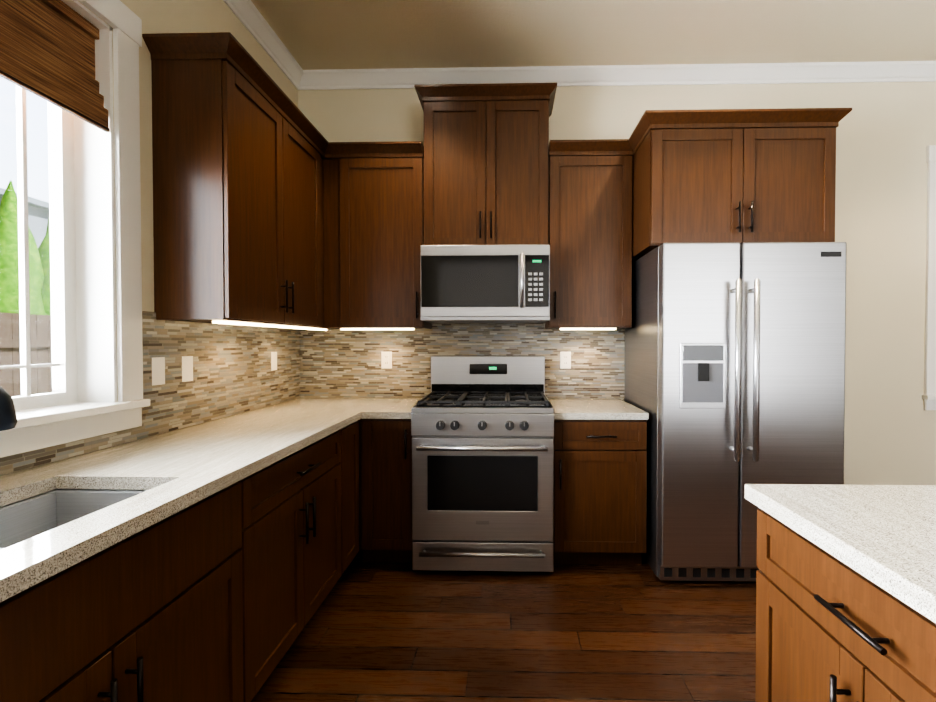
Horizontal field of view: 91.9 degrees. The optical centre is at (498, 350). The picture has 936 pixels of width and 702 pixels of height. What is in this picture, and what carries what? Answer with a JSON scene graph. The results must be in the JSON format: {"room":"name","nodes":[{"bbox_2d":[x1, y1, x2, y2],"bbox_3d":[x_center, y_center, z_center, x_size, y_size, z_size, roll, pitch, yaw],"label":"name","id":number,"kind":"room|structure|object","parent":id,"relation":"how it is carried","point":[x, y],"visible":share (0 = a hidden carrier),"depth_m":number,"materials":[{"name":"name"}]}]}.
{"room":"kitchen","nodes":[
{"label":"kitchen","id":0,"kind":"room"},
{"bbox_2d":[12,0,297,472],"bbox_3d":[-1.552,-0.279,-0.547,0.200,3.070,7.700,0,1,1],"label":"wall","id":1,"kind":"structure","parent":0,"point":[185,16],"depth_m":1.82,"materials":[{"name":"beige paint"}]},
{"bbox_2d":[0,0,149,457],"bbox_3d":[-1.499,-0.476,0.726,0.244,1.569,2.062,0,1,1],"label":"window","id":2,"kind":"structure","parent":1,"relation":"in","point":[90,289],"depth_m":1.64,"materials":[{"name":"white wood"}]},
{"bbox_2d":[0,0,109,131],"bbox_3d":[-1.469,-0.957,0.718,0.096,0.368,1.822,0,1,1],"label":"blind","id":3,"kind":"object","parent":2,"relation":"attached to","point":[47,50],"visible":1,"depth_m":1.46,"materials":[{"name":"brown wood"}]},
{"bbox_2d":[0,311,299,475],"bbox_3d":[-1.413,0.108,0.902,0.008,0.499,4.390,0,1,1],"label":"backsplash","id":4,"kind":"structure","parent":1,"relation":"attached to","point":[233,374],"depth_m":2.11,"materials":[{"name":"tile"}]},
{"bbox_2d":[152,357,164,385],"bbox_3d":[-1.391,0.084,1.844,0.009,0.116,0.072,0,1,1],"label":"light switch","id":5,"kind":"object","parent":4,"relation":"attached to","point":[158,370],"visible":1,"depth_m":1.84,"materials":[{"name":"white plastic"}]},
{"bbox_2d":[182,356,192,381],"bbox_3d":[-1.387,0.081,2.011,0.009,0.116,0.072,0,1,1],"label":"light switch","id":6,"kind":"object","parent":4,"relation":"attached to","point":[187,368],"visible":1,"depth_m":2.01,"materials":[{"name":"white plastic"}]},
{"bbox_2d":[271,352,276,370],"bbox_3d":[-1.370,0.065,2.753,0.009,0.116,0.072,0,1,1],"label":"electrical outlet","id":7,"kind":"object","parent":4,"relation":"attached to","point":[273,360],"visible":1,"depth_m":2.75,"materials":[{"name":"white plastic"}]},
{"bbox_2d":[142,32,333,330],"bbox_3d":[-1.200,-0.688,2.431,0.360,1.129,1.313,0,1,1],"label":"upper cabinet","id":8,"kind":"object","parent":1,"relation":"attached to","point":[273,207],"depth_m":1.86,"materials":[{"name":"brown wood"}]},
{"bbox_2d":[223,0,306,89],"bbox_3d":[-1.420,-1.763,-0.673,0.068,0.095,7.498,0,1,1],"label":"crown molding","id":9,"kind":"structure","parent":1,"relation":"attached to","point":[247,13],"depth_m":2.62,"materials":[{"name":"white wood"}]},
{"bbox_2d":[251,550,755,701],"bbox_3d":[1.694,1.309,-0.698,6.700,0.100,7.900,0,1,1],"label":"floor","id":10,"kind":"structure","parent":0,"point":[387,632],"depth_m":1.90,"materials":[{"name":"brown wood"}]},
{"bbox_2d":[0,419,411,701],"bbox_3d":[-0.956,0.814,1.046,0.914,0.836,4.118,0,1,1],"label":"base cabinet","id":11,"kind":"object","parent":10,"relation":"on","point":[220,595],"visible":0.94,"depth_m":1.28,"materials":[{"name":"brown wood"}]},
{"bbox_2d":[0,398,387,601],"bbox_3d":[-1.083,0.376,1.032,0.660,0.036,4.138,0,1,1],"label":"countertop","id":12,"kind":"structure","parent":11,"relation":"on","point":[173,472],"depth_m":1.32,"materials":[{"name":"stone"}]},
{"bbox_2d":[0,386,16,430],"bbox_3d":[-1.207,0.165,0.961,0.298,0.386,0.111,0,1,1],"label":"faucet","id":13,"kind":"object","parent":12,"relation":"on","point":[8,418],"visible":1,"depth_m":0.98,"materials":[{"name":"black metal"}]},
{"bbox_2d":[0,489,146,549],"bbox_3d":[-1.076,0.504,0.907,0.395,0.211,0.765,0,1,1],"label":"sink basin","id":14,"kind":"object","parent":12,"relation":"in","point":[26,519],"visible":0.1,"depth_m":1.25,"materials":[{"name":"metal"}]},
{"bbox_2d":[368,398,420,418],"bbox_3d":[-0.585,0.349,2.774,0.254,0.036,0.633,0,1,1],"label":"countertop","id":15,"kind":"structure","parent":11,"relation":"on","point":[395,408],"depth_m":2.56,"materials":[{"name":"stone"}]},
{"bbox_2d":[411,356,553,571],"bbox_3d":[-0.077,0.623,2.698,0.762,1.165,0.712,0,1,1],"label":"range","id":16,"kind":"object","parent":10,"relation":"on","point":[482,431],"visible":1,"depth_m":2.40,"materials":[{"name":"silver metal"}]},
{"bbox_2d":[554,419,646,564],"bbox_3d":[0.561,0.787,2.742,0.508,0.836,0.656,0,1,1],"label":"base cabinet","id":17,"kind":"object","parent":10,"relation":"on","point":[600,491],"visible":0.92,"depth_m":2.46,"materials":[{"name":"brown wood"}]},
{"bbox_2d":[548,399,648,419],"bbox_3d":[0.562,0.349,2.747,0.508,0.036,0.633,0,1,1],"label":"countertop","id":18,"kind":"structure","parent":17,"relation":"on","point":[566,409],"depth_m":2.52,"materials":[{"name":"stone"}]},
{"bbox_2d":[625,242,846,581],"bbox_3d":[1.292,0.330,2.608,0.910,1.755,0.819,0,1,1],"label":"fridge","id":19,"kind":"object","parent":10,"relation":"on","point":[734,368],"visible":0.85,"depth_m":2.27,"materials":[{"name":"silver metal"}]},
{"bbox_2d":[755,509,935,701],"bbox_3d":[0.964,0.818,0.775,0.620,0.836,0.773,0,1,1],"label":"base cabinet","id":20,"kind":"object","parent":10,"relation":"on","point":[830,628],"visible":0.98,"depth_m":0.88,"materials":[{"name":"brown wood"}]},
{"bbox_2d":[745,484,935,623],"bbox_3d":[1.467,0.389,0.033,1.690,0.040,2.280,0,1,1],"label":"countertop","id":21,"kind":"structure","parent":20,"relation":"on","point":[883,537],"depth_m":0.92,"materials":[{"name":"stone"}]},
{"bbox_2d":[251,0,935,69],"bbox_3d":[1.694,-1.861,-0.748,6.700,0.100,7.900,0,1,1],"label":"ceiling","id":22,"kind":"structure","parent":0,"point":[346,34],"depth_m":2.64,"materials":[{"name":"beige paint"}]},
{"bbox_2d":[298,81,935,484],"bbox_3d":[1.885,-0.336,3.123,6.500,3.070,0.200,0,1,1],"label":"wall","id":23,"kind":"structure","parent":0,"point":[884,135],"depth_m":3.01,"materials":[{"name":"beige paint"}]},
{"bbox_2d":[334,141,431,329],"bbox_3d":[-0.733,-0.695,2.902,0.552,1.129,0.349,0,1,1],"label":"upper cabinet","id":24,"kind":"object","parent":23,"relation":"attached to","point":[379,186],"depth_m":2.78,"materials":[{"name":"brown wood"}]},
{"bbox_2d":[300,323,624,398],"bbox_3d":[-0.239,0.062,3.074,2.254,0.524,0.009,0,1,1],"label":"backsplash","id":25,"kind":"structure","parent":23,"relation":"attached to","point":[337,363],"depth_m":3.07,"materials":[{"name":"tile"}]},
{"bbox_2d":[381,352,391,368],"bbox_3d":[-0.761,0.065,3.077,0.072,0.116,0.009,0,1,1],"label":"electrical outlet","id":26,"kind":"object","parent":25,"relation":"attached to","point":[386,360],"visible":1,"depth_m":3.08,"materials":[{"name":"white plastic"}]},
{"bbox_2d":[560,352,570,368],"bbox_3d":[0.455,0.065,3.049,0.072,0.116,0.009,0,1,1],"label":"electrical outlet","id":27,"kind":"object","parent":25,"relation":"attached to","point":[565,360],"visible":1,"depth_m":3.05,"materials":[{"name":"white plastic"}]},
{"bbox_2d":[414,83,556,244],"bbox_3d":[-0.072,-1.111,2.880,0.854,0.972,0.349,0,1,1],"label":"upper cabinet","id":28,"kind":"object","parent":23,"relation":"attached to","point":[486,164],"visible":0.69,"depth_m":2.75,"materials":[{"name":"brown wood"}]},
{"bbox_2d":[420,245,549,322],"bbox_3d":[-0.073,-0.402,2.831,0.760,0.440,0.469,0,1,1],"label":"microwave","id":29,"kind":"object","parent":28,"relation":"attached to","point":[484,283],"visible":1,"depth_m":2.64,"materials":[{"name":"silver metal"}]},
{"bbox_2d":[303,61,935,89],"bbox_3d":[1.783,-1.820,2.967,6.120,0.095,0.068,0,1,1],"label":"crown molding","id":30,"kind":"structure","parent":23,"relation":"attached to","point":[876,71],"depth_m":2.98,"materials":[{"name":"white wood"}]},
{"bbox_2d":[545,108,851,329],"bbox_3d":[1.071,-0.692,2.693,1.523,1.129,0.682,0,1,1],"label":"upper cabinet","id":31,"kind":"object","parent":23,"relation":"attached to","point":[619,207],"depth_m":2.40,"materials":[{"name":"brown wood"}]},
{"bbox_2d":[922,145,935,409],"bbox_3d":[3.434,-0.477,3.061,1.220,1.743,0.244,0,1,1],"label":"window","id":32,"kind":"structure","parent":23,"relation":"in","point":[929,396],"depth_m":2.98,"materials":[{"name":"white"}]},
{"label":"outside","id":33,"kind":"structure","parent":0,"visible":0},
{"bbox_3d":[-11.128,1.439,13.361,100.000,0.100,100.000,0,1,1],"label":"ground","id":34,"kind":"structure","parent":33,"visible":0},
{"bbox_2d":[0,179,46,314],"bbox_3d":[-7.595,-0.584,7.053,0.924,4.144,0.920,0,1,1],"label":"tree","id":35,"kind":"object","parent":34,"relation":"on","point":[33,288],"depth_m":6.90,"materials":[{"name":"green plant"}]},
{"bbox_2d":[0,188,48,247],"bbox_3d":[-20.937,-2.164,21.539,8.600,6.850,24.600,0,1,1],"label":"house","id":36,"kind":"structure","parent":34,"relation":"on","point":[42,213],"depth_m":16.68,"materials":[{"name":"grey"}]},
{"bbox_2d":[0,312,51,396],"bbox_3d":[-5.681,0.466,9.734,0.060,1.960,19.035,0,1,1],"label":"fence","id":37,"kind":"object","parent":34,"relation":"on","point":[15,358],"depth_m":5.48,"materials":[{"name":"brown wood"}]},
{"bbox_2d":[38,218,50,314],"bbox_3d":[-7.523,-0.520,7.703,0.882,3.995,0.841,0,1,1],"label":"tree","id":38,"kind":"object","parent":34,"relation":"on","point":[46,263],"depth_m":7.44,"materials":[{"name":"green plant"}]}
]}

